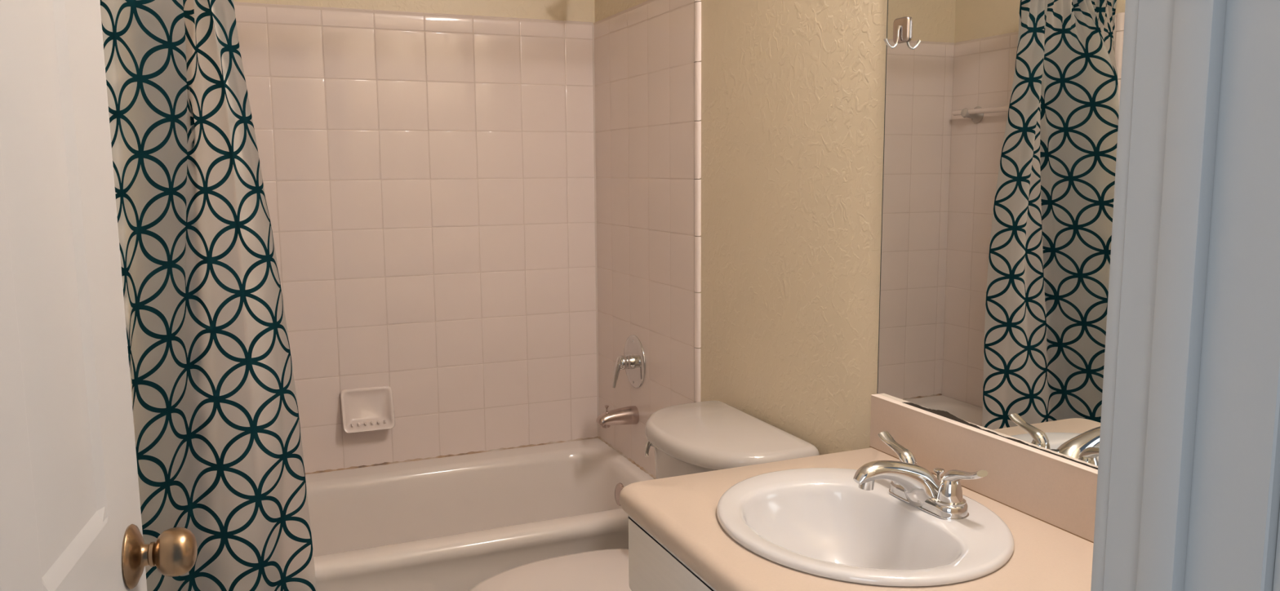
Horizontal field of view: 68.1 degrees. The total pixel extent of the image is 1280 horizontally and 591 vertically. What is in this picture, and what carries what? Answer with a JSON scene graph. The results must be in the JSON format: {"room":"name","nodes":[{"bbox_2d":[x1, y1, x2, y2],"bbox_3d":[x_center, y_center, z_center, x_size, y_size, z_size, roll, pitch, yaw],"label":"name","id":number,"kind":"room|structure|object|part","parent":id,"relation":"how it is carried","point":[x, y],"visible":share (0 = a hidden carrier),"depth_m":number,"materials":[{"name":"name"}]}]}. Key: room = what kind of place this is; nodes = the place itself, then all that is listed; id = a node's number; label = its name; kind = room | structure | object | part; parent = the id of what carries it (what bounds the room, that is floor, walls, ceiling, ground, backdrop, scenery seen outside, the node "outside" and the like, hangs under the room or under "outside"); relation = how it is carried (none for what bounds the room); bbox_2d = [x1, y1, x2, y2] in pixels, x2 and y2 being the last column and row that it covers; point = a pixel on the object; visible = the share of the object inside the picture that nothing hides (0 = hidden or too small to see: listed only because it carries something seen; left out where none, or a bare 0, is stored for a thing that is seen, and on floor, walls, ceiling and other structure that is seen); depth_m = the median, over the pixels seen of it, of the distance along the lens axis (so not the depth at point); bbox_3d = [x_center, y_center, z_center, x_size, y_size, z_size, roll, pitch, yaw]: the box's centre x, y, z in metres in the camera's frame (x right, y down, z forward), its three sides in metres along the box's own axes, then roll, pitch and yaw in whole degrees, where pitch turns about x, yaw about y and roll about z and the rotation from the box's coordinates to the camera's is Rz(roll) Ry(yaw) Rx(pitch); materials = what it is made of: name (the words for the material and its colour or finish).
{"room":"bathroom","nodes":[
{"label":"bathroom","id":0,"kind":"room"},
{"bbox_2d":[233,0,597,472],"bbox_3d":[-0.868,-0.275,2.989,1.730,2.440,0.109,-4,8,-23],"label":"wall","id":1,"kind":"structure","parent":0,"point":[427,166],"depth_m":3.02,"materials":[{"name":"beige tile"}]},
{"bbox_2d":[340,386,395,433],"bbox_3d":[-0.857,0.358,2.982,0.158,0.128,0.064,-4,8,-23],"label":"soap dish","id":2,"kind":"object","parent":1,"relation":"attached to","point":[371,408],"visible":1,"depth_m":2.99,"materials":[{"name":"beige ceramic"}]},
{"bbox_2d":[305,436,598,474],"bbox_3d":[-0.839,0.543,3.045,1.510,0.008,0.006,-4,8,-23],"label":"trim","id":3,"kind":"structure","parent":1,"relation":"attached to","point":[577,439],"depth_m":3.13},
{"bbox_2d":[591,24,599,436],"bbox_3d":[-0.151,-0.201,3.245,0.005,1.415,0.005,-4,8,-23],"label":"trim","id":4,"kind":"structure","parent":1,"relation":"attached to","point":[593,25],"depth_m":3.24,"materials":[{"name":"beige tile"}]},
{"bbox_2d":[593,0,887,476],"bbox_3d":[0.430,-0.155,2.022,0.109,2.440,2.720,-4,8,-23],"label":"wall","id":5,"kind":"structure","parent":0,"point":[793,91],"depth_m":2.30,"materials":[{"name":"beige paint"}]},
{"bbox_2d":[595,404,639,428],"bbox_3d":[-0.074,0.378,2.988,0.133,0.072,0.059,-4,8,-23],"label":"tub spout","id":6,"kind":"object","parent":5,"relation":"attached to","point":[627,415],"visible":1,"depth_m":2.97,"materials":[{"name":"silver metal"}]},
{"bbox_2d":[598,436,656,479],"bbox_3d":[-0.001,0.543,3.000,0.006,0.008,0.745,-4,8,-23],"label":"trim","id":7,"kind":"structure","parent":5,"relation":"attached to","point":[599,437],"depth_m":3.09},
{"bbox_2d":[612,334,645,388],"bbox_3d":[-0.050,0.210,2.976,0.076,0.169,0.169,-4,8,-23],"label":"shower valve","id":8,"kind":"object","parent":5,"relation":"attached to","point":[633,361],"visible":1,"depth_m":2.96,"materials":[{"name":"silver metal"}]},
{"bbox_3d":[-0.066,0.241,2.973,0.041,0.099,0.029,-4,8,-23],"label":"lever","id":9,"kind":"part","parent":8,"relation":"part of","materials":[{"name":"silver metal"}]},
{"bbox_2d":[693,0,701,402],"bbox_3d":[0.155,0.084,2.577,0.010,1.824,0.024,-4,8,-23],"label":"trim","id":10,"kind":"structure","parent":5,"relation":"attached to","point":[697,6],"depth_m":2.52,"materials":[{"name":"tile"}]},
{"bbox_2d":[870,395,1097,542],"bbox_3d":[0.668,0.309,1.382,0.019,0.103,1.052,-4,8,-23],"label":"backsplash","id":11,"kind":"structure","parent":5,"relation":"attached to","point":[1061,495],"depth_m":1.55,"materials":[{"name":"laminate"}]},
{"bbox_2d":[876,0,1125,470],"bbox_3d":[0.670,-0.256,1.310,0.005,1.033,1.054,-4,8,-23],"label":"mirror","id":12,"kind":"object","parent":5,"relation":"attached to","point":[1001,117],"visible":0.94,"depth_m":1.53,"materials":[{"name":"silver mirror"}]},
{"bbox_2d":[883,16,910,48],"bbox_3d":[0.459,-0.476,1.718,0.041,0.056,0.042,-4,8,-23],"label":"wall hook","id":13,"kind":"object","parent":12,"relation":"attached to","point":[901,26],"visible":1,"depth_m":1.72,"materials":[{"name":"silver metal"}]},
{"bbox_3d":[0.475,-0.483,1.724,0.005,0.044,0.042,-4,8,-23],"label":"hook plate","id":14,"kind":"part","parent":13,"relation":"part of","materials":[{"name":"silver metal"}]},
{"bbox_3d":[-0.555,-0.907,2.152,1.529,0.060,0.060,-4,8,-23],"label":"curtain rod","id":15,"kind":"object","parent":5,"relation":"attached to","visible":0},
{"bbox_2d":[99,0,316,590],"bbox_3d":[-1.012,0.066,2.033,0.323,1.861,0.466,4,9,28],"label":"shower curtain","id":16,"kind":"object","parent":15,"relation":"hanging from","point":[220,458],"visible":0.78,"depth_m":2.05,"materials":[{"name":"fabric"}]},
{"bbox_3d":[-0.032,1.235,1.237,1.730,0.100,4.320,-4,8,-23],"label":"floor","id":17,"kind":"structure","parent":0,"visible":0},
{"bbox_2d":[305,438,653,590],"bbox_3d":[-0.691,0.788,2.731,1.509,0.398,0.750,-4,8,-23],"label":"bathtub","id":18,"kind":"object","parent":17,"relation":"on","point":[456,522],"visible":0.61,"depth_m":2.95,"materials":[{"name":"white ceramic"}]},
{"bbox_3d":[-0.065,0.634,3.018,0.018,0.072,0.072,-4,8,-23],"label":"overflow plate","id":19,"kind":"part","parent":18,"relation":"part of","materials":[{"name":"silver metal"}]},
{"bbox_2d":[469,400,819,590],"bbox_3d":[-0.035,0.686,2.129,0.740,0.752,0.480,-4,8,-23],"label":"toilet","id":20,"kind":"object","parent":17,"relation":"on","point":[701,437],"visible":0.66,"depth_m":2.11,"materials":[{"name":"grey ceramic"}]},
{"bbox_3d":[-0.146,0.647,2.076,0.500,0.020,0.368,-4,8,-23],"label":"seat lid","id":21,"kind":"part","parent":20,"relation":"part of","materials":[{"name":"beige plastic"}]},
{"bbox_3d":[0.019,0.364,2.252,0.015,0.039,0.037,3,8,24],"label":"lever arm","id":22,"kind":"part","parent":20,"relation":"part of","materials":[{"name":"silver metal"}]},
{"bbox_3d":[0.174,0.501,2.195,0.242,0.327,0.440,-4,8,-23],"label":"tank","id":23,"kind":"part","parent":20,"relation":"part of","materials":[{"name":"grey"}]},
{"bbox_3d":[0.172,0.320,2.171,0.282,0.040,0.480,-4,8,-23],"label":"tank lid","id":24,"kind":"part","parent":20,"relation":"part of","materials":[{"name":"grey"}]},
{"bbox_2d":[628,515,716,590],"bbox_3d":[0.432,0.789,1.327,0.551,0.752,1.024,-4,8,-23],"label":"vanity cabinet","id":25,"kind":"object","parent":17,"relation":"on","point":[652,566],"visible":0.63,"depth_m":1.53,"materials":[{"name":"paint"}]},
{"bbox_2d":[618,394,1097,590],"bbox_3d":[0.419,0.343,1.280,0.561,0.143,1.053,-4,8,-23],"label":"countertop","id":26,"kind":"structure","parent":25,"relation":"on","point":[1046,501],"depth_m":1.47,"materials":[{"name":"laminate"}]},
{"bbox_2d":[716,467,1014,586],"bbox_3d":[0.339,0.415,1.478,0.426,0.155,0.477,-4,8,-23],"label":"sink","id":27,"kind":"object","parent":26,"relation":"in","point":[819,522],"visible":0.82,"depth_m":1.53,"materials":[{"name":"white ceramic"}]},
{"bbox_2d":[853,431,987,519],"bbox_3d":[0.447,0.293,1.517,0.195,0.099,0.193,2,8,17],"label":"faucet","id":28,"kind":"object","parent":27,"relation":"on","point":[912,483],"visible":1,"depth_m":1.47,"materials":[{"name":"silver metal"}]},
{"bbox_3d":[0.408,0.300,1.491,0.167,0.092,0.084,-4,8,-23],"label":"spout","id":29,"kind":"part","parent":28,"relation":"part of","materials":[{"name":"silver metal"}]},
{"bbox_3d":[0.429,0.257,1.581,0.025,0.043,0.081,-4,8,-23],"label":"lever","id":30,"kind":"part","parent":28,"relation":"part of","materials":[{"name":"silver metal"}]},
{"bbox_3d":[0.441,0.287,1.559,0.048,0.044,0.048,-4,8,-23],"label":"handle","id":31,"kind":"part","parent":28,"relation":"part of","materials":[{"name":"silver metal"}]},
{"bbox_3d":[0.461,0.322,1.517,0.057,0.021,0.160,-4,8,-23],"label":"plate","id":32,"kind":"part","parent":28,"relation":"part of","materials":[{"name":"silver metal"}]},
{"bbox_3d":[0.480,0.299,1.522,0.018,0.042,0.018,-4,8,-23],"label":"lift rod","id":33,"kind":"part","parent":28,"relation":"part of","materials":[{"name":"silver metal"}]},
{"bbox_3d":[0.481,0.299,1.466,0.048,0.044,0.048,-4,8,-23],"label":"handle","id":34,"kind":"part","parent":28,"relation":"part of","materials":[{"name":"silver metal"}]},
{"bbox_3d":[0.491,0.276,1.437,0.025,0.043,0.081,-4,8,-23],"label":"lever","id":35,"kind":"part","parent":28,"relation":"part of","materials":[{"name":"silver metal"}]},
{"bbox_3d":[0.199,0.049,0.512,1.530,2.440,0.102,-4,8,-23],"label":"wall","id":36,"kind":"structure","parent":0,"visible":0},
{"bbox_2d":[0,0,197,590],"bbox_3d":[-0.449,0.229,0.704,0.164,2.018,0.716,-3,8,-20],"label":"door","id":37,"kind":"structure","parent":36,"relation":"in","point":[70,513],"depth_m":0.83,"materials":[{"name":"grey paint"}]},
{"bbox_3d":[-0.495,0.273,1.008,0.042,0.051,0.051,-4,8,-23],"label":"knob","id":38,"kind":"part","parent":37,"relation":"part of","materials":[{"name":"gold metal"}]},
{"bbox_2d":[1090,0,1138,590],"bbox_3d":[-0.031,0.227,0.486,0.840,2.097,0.015,-4,8,-23],"label":"trim","id":39,"kind":"structure","parent":36,"relation":"attached to","point":[1131,18],"depth_m":0.60,"materials":[{"name":"grey paint"}]},
{"bbox_2d":[1102,0,1279,590],"bbox_3d":[0.324,0.241,0.576,0.030,2.040,0.102,-4,8,-23],"label":"trim","id":40,"kind":"structure","parent":36,"relation":"attached to","point":[1193,504],"depth_m":0.53,"materials":[{"name":"grey paint"}]},
{"bbox_2d":[1272,511,1279,590],"bbox_3d":[0.015,0.241,0.379,0.840,2.097,0.015,-4,8,-23],"label":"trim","id":41,"kind":"structure","parent":36,"relation":"attached to","point":[1277,570],"depth_m":0.52,"materials":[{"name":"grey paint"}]}
]}

